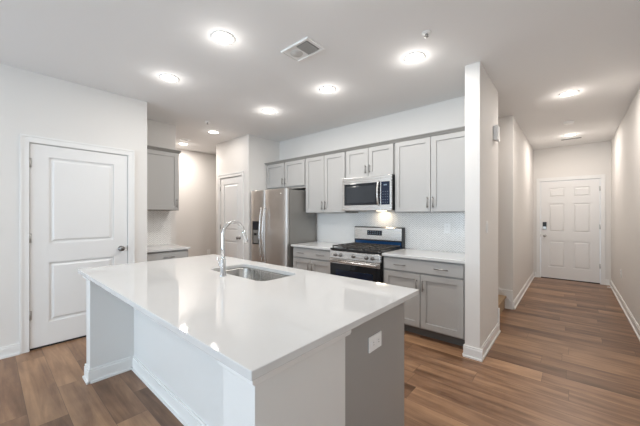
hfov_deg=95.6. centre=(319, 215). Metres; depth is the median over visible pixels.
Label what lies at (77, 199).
door
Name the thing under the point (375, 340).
wall outlet
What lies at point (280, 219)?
refrigerator
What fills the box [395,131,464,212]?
upper cabinet
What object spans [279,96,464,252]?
wall
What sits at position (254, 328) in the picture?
island countertop
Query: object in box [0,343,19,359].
baseboard
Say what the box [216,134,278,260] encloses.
wall
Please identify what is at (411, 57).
diffuser
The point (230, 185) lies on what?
door
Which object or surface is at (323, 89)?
diffuser
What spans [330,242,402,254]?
cooktop
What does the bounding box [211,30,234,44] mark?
recessed light
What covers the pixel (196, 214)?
wall
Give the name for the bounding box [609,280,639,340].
baseboard
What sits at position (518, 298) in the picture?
baseboard
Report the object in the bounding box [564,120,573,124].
smoke detector
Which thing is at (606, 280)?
baseboard
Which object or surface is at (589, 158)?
wall
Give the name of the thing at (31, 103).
wall
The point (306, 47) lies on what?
ceiling vent
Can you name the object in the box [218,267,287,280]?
sink
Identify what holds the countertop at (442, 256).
on the base cabinet at (438, 311)
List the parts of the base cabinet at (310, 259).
cabinet door, drawer, cabinet door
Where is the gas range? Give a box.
[329,226,404,282]
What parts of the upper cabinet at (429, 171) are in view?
door, door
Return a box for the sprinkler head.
[422,30,430,37]
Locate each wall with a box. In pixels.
[0,63,146,346]
[147,119,175,245]
[176,148,215,256]
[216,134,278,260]
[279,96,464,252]
[498,115,532,300]
[533,141,610,283]
[611,87,639,325]
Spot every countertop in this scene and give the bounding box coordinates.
[78,254,418,380]
[147,244,189,252]
[291,241,344,249]
[382,248,464,263]
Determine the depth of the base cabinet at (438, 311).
3.06 m
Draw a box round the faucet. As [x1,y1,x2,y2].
[216,220,247,276]
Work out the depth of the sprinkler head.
2.23 m
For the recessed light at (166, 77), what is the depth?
2.96 m
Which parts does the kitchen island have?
baseboard, panel, cap moulding, panel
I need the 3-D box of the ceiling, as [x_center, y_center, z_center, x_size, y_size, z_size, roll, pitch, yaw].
[-1.123,-1.459,3.092,7.250,0.100,12.800,0,0,41]
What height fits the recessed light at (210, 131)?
0.008 m
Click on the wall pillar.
(481, 95)
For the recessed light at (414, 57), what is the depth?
2.58 m
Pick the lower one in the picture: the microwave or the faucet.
the faucet
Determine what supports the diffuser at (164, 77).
attached to the recessed light at (166, 77)
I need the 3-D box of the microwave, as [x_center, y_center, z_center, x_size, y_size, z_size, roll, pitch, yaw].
[0.711,-0.283,3.981,0.756,0.457,0.444,0,0,41]
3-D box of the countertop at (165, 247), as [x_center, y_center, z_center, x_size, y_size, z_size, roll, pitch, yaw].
[-2.248,0.461,4.072,0.643,0.030,0.563,0,0,41]
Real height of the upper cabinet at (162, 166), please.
0.840 m
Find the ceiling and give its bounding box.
[0,0,639,154]
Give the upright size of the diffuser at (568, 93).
0.004 m
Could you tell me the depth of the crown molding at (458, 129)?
3.79 m
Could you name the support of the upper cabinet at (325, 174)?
attached to the wall at (448, 114)
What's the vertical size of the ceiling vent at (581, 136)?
0.010 m
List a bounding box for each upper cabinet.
[147,149,178,210]
[267,159,305,189]
[306,152,357,212]
[346,143,394,178]
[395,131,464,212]
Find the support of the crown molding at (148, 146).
on the upper cabinet at (162, 166)
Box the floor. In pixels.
[0,277,639,425]
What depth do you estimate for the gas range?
3.76 m
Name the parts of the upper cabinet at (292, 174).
door, door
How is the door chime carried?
attached to the wall pillar
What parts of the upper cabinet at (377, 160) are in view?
door, door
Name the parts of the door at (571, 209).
panel, panel, panel, panel, panel, panel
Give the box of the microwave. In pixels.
[342,174,394,210]
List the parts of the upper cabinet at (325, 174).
door, door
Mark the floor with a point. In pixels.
(568, 354)
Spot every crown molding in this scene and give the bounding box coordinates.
[147,145,180,153]
[264,126,464,165]
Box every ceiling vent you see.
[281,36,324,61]
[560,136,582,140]
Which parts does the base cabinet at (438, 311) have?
cabinet door, drawer, cabinet door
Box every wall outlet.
[369,331,380,352]
[444,223,450,232]
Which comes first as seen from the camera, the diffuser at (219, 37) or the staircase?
the diffuser at (219, 37)
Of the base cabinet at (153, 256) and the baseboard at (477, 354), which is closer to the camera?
the baseboard at (477, 354)
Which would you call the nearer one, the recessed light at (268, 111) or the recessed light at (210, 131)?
the recessed light at (268, 111)
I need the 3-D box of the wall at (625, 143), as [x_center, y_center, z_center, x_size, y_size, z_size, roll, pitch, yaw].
[1.506,-0.039,0.781,0.120,2.740,12.355,0,0,41]
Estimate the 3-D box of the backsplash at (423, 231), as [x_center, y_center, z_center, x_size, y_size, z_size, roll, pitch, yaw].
[0.914,0.206,4.108,2.477,0.479,0.011,0,0,41]
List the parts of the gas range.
oven handle, door trim, oven door, control panel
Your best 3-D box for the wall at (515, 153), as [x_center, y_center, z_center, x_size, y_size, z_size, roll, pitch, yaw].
[2.545,-0.039,6.158,2.975,2.740,2.872,0,0,41]
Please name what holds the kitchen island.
on the floor
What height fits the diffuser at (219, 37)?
0.004 m
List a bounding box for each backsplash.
[147,210,170,245]
[319,212,464,252]
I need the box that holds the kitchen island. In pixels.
[82,276,403,425]
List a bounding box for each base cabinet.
[147,249,187,260]
[293,247,330,273]
[383,256,464,345]
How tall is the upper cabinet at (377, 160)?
0.398 m
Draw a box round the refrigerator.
[251,187,315,267]
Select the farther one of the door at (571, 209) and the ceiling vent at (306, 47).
the door at (571, 209)
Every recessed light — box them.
[159,74,178,81]
[208,130,218,133]
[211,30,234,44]
[262,109,274,113]
[319,86,335,92]
[404,52,425,62]
[558,90,579,96]
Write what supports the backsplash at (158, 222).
attached to the wall at (159, 134)
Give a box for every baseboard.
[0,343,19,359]
[462,323,500,361]
[513,272,534,309]
[535,272,608,284]
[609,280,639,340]
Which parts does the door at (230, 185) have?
panel, panel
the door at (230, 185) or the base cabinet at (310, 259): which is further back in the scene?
the door at (230, 185)
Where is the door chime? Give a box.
[493,125,499,141]
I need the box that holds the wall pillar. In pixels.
[465,61,497,348]
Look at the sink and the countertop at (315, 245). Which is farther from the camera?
the countertop at (315, 245)
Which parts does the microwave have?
door glass, handle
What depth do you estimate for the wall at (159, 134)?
4.43 m
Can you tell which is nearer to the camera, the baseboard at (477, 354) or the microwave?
the baseboard at (477, 354)
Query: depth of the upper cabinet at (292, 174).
4.96 m
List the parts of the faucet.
spout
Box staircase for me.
[498,287,512,330]
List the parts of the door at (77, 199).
panel, panel, knob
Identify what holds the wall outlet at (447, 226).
attached to the backsplash at (423, 231)
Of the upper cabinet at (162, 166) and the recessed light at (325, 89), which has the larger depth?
the upper cabinet at (162, 166)
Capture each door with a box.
[20,133,134,353]
[218,171,243,258]
[537,174,604,284]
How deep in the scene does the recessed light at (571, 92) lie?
3.35 m
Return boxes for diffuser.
[161,75,176,80]
[213,32,232,42]
[321,87,333,91]
[406,53,422,61]
[561,91,576,95]

